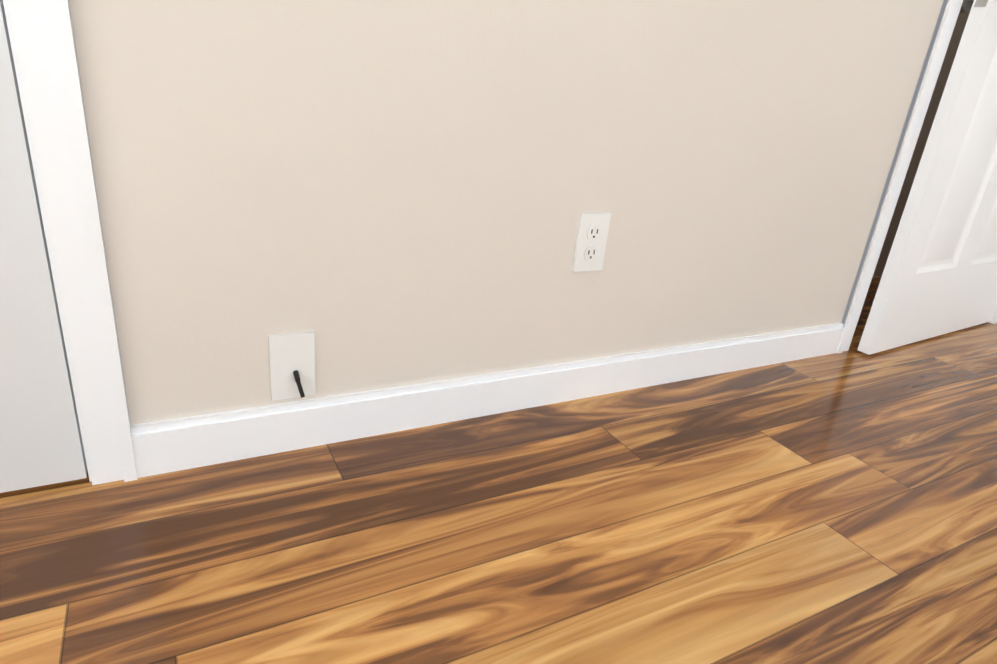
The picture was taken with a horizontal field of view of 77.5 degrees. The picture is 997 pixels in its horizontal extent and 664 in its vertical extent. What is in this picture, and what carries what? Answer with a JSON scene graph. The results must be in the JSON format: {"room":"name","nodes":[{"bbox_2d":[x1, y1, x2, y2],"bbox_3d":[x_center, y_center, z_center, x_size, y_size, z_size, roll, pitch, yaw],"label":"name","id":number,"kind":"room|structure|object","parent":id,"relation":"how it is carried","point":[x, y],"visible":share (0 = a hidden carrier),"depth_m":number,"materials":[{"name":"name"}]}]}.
{"room":"empty bedroom","nodes":[
{"label":"empty bedroom","id":0,"kind":"room"},
{"bbox_2d":[0,276,996,663],"bbox_3d":[0.429,0.568,0.510,4.340,0.100,4.550,-6,25,-28],"label":"floor","id":1,"kind":"structure","parent":0,"point":[836,508],"depth_m":0.92,"materials":[{"name":"brown wood"}]},
{"bbox_2d":[69,0,943,424],"bbox_3d":[0.066,-0.987,0.875,4.340,2.440,0.120,-6,25,-28],"label":"wall","id":2,"kind":"structure","parent":0,"point":[377,194],"depth_m":1.07,"materials":[{"name":"beige paint"}]},
{"bbox_2d":[0,0,87,492],"bbox_3d":[-0.905,-0.682,0.402,0.820,2.030,0.171,-6,25,-28],"label":"closet door","id":3,"kind":"structure","parent":2,"relation":"in","point":[41,443],"depth_m":0.85,"materials":[{"name":"white wood"}]},
{"bbox_2d":[268,331,315,400],"bbox_3d":[-0.337,0.062,1.026,0.072,0.116,0.033,-6,25,-28],"label":"outlet plate","id":4,"kind":"object","parent":2,"relation":"attached to","point":[292,363],"visible":1,"depth_m":1.03,"materials":[{"name":"white plastic"}]},
{"bbox_2d":[131,323,843,477],"bbox_3d":[0.202,0.101,1.368,1.743,0.088,0.013,-6,25,-28],"label":"baseboard","id":5,"kind":"structure","parent":2,"relation":"attached to","point":[168,446],"depth_m":1.17,"materials":[{"name":"white wood"}]},
{"bbox_2d":[3,0,996,484],"bbox_3d":[0.266,-0.853,1.040,3.621,2.106,0.138,-6,25,-28],"label":"door frame","id":6,"kind":"structure","parent":2,"relation":"attached to","point":[41,36],"depth_m":0.84,"materials":[{"name":"white wood"}]},
{"bbox_2d":[572,213,610,271],"bbox_3d":[0.185,-0.177,1.233,0.072,0.116,0.008,-6,25,-28],"label":"electrical outlet plate","id":7,"kind":"object","parent":2,"relation":"attached to","point":[591,240],"visible":1,"depth_m":1.23,"materials":[{"name":"white plastic"}]},
{"bbox_2d":[857,0,996,354],"bbox_3d":[1.487,-0.932,1.625,0.830,2.030,0.171,-9,26,-32],"label":"hall door","id":8,"kind":"structure","parent":2,"relation":"in","point":[939,276],"depth_m":1.72,"materials":[{"name":"white wood"}]},
{"bbox_2d":[873,9,970,277],"bbox_3d":[1.027,-1.391,2.125,1.650,2.440,1.300,-6,25,-28],"label":"wall","id":9,"kind":"structure","parent":0,"point":[955,39],"depth_m":2.49,"materials":[{"name":"beige"}]}
]}

